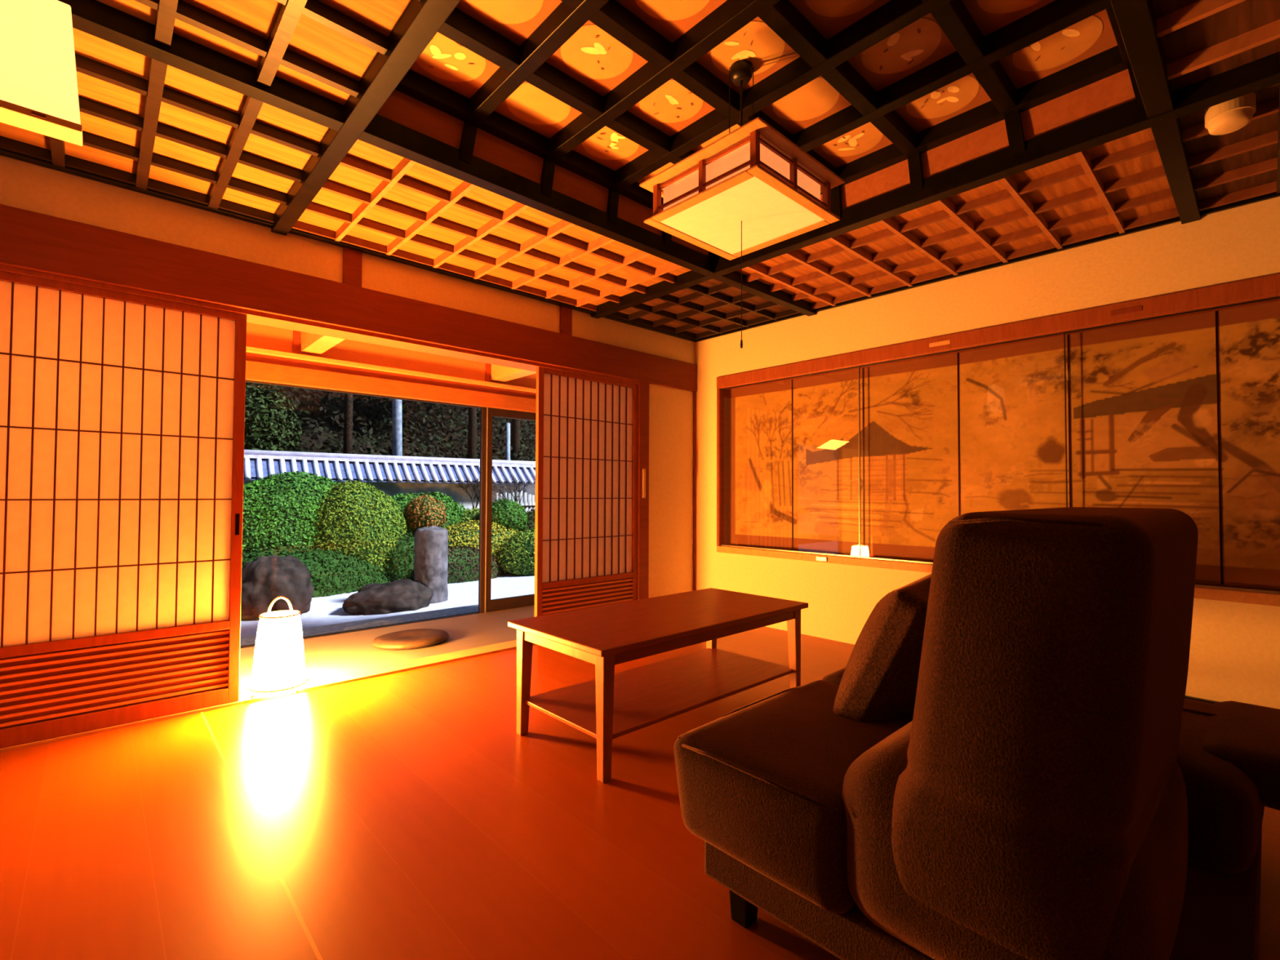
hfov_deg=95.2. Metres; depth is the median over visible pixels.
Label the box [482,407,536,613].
window
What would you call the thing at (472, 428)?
tree
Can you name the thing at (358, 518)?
clipped shrub
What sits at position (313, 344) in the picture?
trim
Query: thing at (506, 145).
ceiling
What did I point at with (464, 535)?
hedge
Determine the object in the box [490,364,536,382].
trim
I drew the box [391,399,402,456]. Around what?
utility pole
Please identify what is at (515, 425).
tree
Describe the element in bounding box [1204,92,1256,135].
smoke detector
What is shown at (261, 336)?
wall
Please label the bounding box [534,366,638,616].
door
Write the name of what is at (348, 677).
trim
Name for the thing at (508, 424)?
post
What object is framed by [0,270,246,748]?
door
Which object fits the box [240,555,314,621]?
rock
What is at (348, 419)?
tree
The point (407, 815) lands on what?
floor
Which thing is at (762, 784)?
seat cushion
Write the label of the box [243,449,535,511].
wall
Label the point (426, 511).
shrub
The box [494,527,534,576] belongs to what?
shrub
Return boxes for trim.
[0,204,697,391]
[0,264,639,384]
[0,640,536,752]
[240,611,478,647]
[245,346,536,392]
[245,351,536,399]
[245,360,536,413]
[292,330,300,354]
[300,331,345,355]
[342,247,362,287]
[484,363,490,382]
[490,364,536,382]
[559,306,572,335]
[637,381,648,599]
[693,391,696,591]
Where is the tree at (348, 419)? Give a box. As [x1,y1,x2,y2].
[342,393,352,453]
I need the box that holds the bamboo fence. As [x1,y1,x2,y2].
[495,490,535,512]
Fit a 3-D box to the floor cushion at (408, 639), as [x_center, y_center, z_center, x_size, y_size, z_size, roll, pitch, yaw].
[-1.512,1.050,3.866,0.490,0.052,0.416,2,-2,-43]
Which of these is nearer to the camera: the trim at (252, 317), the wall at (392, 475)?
the trim at (252, 317)
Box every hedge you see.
[391,491,466,536]
[443,520,519,573]
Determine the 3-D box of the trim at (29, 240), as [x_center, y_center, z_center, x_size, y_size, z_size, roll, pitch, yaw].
[-1.107,-0.909,3.620,4.200,0.229,0.172,2,-2,-43]
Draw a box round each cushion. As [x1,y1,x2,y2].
[371,628,448,649]
[673,680,914,914]
[822,667,845,684]
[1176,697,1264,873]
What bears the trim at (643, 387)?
attached to the wall at (24, 185)
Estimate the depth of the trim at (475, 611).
4.36 m
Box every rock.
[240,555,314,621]
[342,578,433,615]
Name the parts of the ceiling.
edge moulding, riser panel, medallion panel, riser post, riser panel, medallion panel, medallion panel, riser post, riser panel, medallion panel, medallion panel, riser post, riser panel, medallion panel, riser post, medallion panel, medallion panel, riser panel, riser post, medallion panel, riser post, medallion panel, medallion panel, riser post, medallion panel, medallion panel, riser panel, medallion panel, riser post, medallion panel, riser panel, edge moulding, medallion panel, riser post, medallion panel, riser panel, riser post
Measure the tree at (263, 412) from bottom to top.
3.520 m
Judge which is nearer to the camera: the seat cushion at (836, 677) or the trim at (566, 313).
the seat cushion at (836, 677)
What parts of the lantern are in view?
handle, lamp shade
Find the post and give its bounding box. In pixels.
[506,422,510,460]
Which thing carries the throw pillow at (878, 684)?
on the sofa
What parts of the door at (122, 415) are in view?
slat panel, pull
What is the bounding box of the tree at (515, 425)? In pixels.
[511,418,519,460]
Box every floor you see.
[0,626,1279,959]
[239,604,534,692]
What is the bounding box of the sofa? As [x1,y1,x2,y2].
[673,506,1279,959]
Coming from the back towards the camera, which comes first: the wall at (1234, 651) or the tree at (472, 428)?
the tree at (472, 428)
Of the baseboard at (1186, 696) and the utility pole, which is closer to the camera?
the baseboard at (1186, 696)
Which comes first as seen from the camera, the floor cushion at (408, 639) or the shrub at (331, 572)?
the floor cushion at (408, 639)
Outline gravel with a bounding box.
[240,573,534,636]
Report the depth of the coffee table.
2.46 m
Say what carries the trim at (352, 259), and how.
attached to the wall at (24, 185)
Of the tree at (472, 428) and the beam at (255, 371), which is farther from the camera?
the tree at (472, 428)
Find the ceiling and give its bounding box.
[0,0,1279,342]
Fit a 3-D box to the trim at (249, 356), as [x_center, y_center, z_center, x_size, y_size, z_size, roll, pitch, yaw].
[-2.070,-0.771,4.210,6.000,0.060,0.120,2,-2,-43]
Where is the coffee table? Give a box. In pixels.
[507,587,808,782]
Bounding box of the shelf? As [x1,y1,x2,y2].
[524,648,793,739]
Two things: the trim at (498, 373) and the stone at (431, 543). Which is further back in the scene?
the stone at (431, 543)
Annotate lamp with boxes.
[0,0,82,146]
[639,59,844,348]
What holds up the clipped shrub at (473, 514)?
on the soil
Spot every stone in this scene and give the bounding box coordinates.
[342,617,415,631]
[413,525,448,604]
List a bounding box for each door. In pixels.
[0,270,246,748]
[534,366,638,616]
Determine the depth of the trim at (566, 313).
4.07 m
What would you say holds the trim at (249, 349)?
attached to the wall at (261, 336)
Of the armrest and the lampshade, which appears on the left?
the lampshade
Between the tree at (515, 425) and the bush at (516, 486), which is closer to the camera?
the bush at (516, 486)
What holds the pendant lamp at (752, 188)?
hanging from the ceiling
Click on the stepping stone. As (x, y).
(388, 621)
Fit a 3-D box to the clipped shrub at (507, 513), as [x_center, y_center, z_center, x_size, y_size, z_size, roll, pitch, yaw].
[-2.408,0.669,10.339,0.867,0.705,0.878,2,-2,-43]
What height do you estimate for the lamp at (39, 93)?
0.350 m
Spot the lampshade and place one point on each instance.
(769, 211)
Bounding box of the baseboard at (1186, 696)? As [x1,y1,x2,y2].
[1184,695,1217,703]
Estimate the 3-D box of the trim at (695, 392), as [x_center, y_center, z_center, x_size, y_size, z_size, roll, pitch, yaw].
[0.466,0.184,4.968,0.014,1.878,0.016,2,-2,-43]
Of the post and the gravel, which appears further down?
the gravel
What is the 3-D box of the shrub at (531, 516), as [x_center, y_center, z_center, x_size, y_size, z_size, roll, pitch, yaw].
[-1.793,0.985,11.334,1.676,1.030,0.879,2,-2,-43]
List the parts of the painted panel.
panel frame, painted panel, panel frame, painted panel, painted panel, panel frame, painted panel, panel frame, painted panel, panel frame, panel frame, painted panel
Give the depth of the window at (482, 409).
4.84 m
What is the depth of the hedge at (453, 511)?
9.95 m
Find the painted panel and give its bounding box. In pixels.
[729,300,1279,591]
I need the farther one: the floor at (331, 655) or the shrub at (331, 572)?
the shrub at (331, 572)
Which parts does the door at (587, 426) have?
slat panel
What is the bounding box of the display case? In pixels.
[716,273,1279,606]
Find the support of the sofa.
on the floor at (407, 815)
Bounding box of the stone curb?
[240,604,478,645]
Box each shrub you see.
[241,471,337,555]
[241,543,391,597]
[311,480,407,572]
[382,531,414,582]
[405,493,447,531]
[413,545,502,583]
[458,507,479,524]
[477,497,528,532]
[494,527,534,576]
[520,507,535,531]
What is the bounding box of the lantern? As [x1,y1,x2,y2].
[248,595,309,698]
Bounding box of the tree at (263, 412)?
[244,382,302,451]
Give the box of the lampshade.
[644,164,839,260]
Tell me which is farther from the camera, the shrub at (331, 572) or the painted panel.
the shrub at (331, 572)
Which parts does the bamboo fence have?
cross rail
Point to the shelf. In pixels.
(651, 694)
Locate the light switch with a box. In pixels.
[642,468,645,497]
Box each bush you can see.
[455,475,496,508]
[492,475,529,503]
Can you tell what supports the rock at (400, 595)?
on the gravel
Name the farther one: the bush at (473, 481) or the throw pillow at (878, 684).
the bush at (473, 481)
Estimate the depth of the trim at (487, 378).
4.88 m
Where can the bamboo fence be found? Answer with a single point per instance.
(525, 505)
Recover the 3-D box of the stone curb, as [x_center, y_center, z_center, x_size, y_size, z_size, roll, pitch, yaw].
[-2.475,1.433,5.537,6.500,0.185,0.370,2,-2,-43]
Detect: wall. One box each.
[0,155,694,598]
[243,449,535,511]
[246,322,536,388]
[694,196,1279,709]
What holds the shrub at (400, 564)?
on the soil
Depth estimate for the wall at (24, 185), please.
3.39 m
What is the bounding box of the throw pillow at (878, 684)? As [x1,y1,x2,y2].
[832,573,931,723]
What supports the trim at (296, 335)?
attached to the wall at (261, 336)
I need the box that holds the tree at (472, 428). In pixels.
[466,407,476,458]
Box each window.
[240,379,484,648]
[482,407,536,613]
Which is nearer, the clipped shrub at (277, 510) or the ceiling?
the ceiling
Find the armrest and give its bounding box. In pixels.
[841,720,1188,959]
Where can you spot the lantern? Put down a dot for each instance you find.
(278, 664)

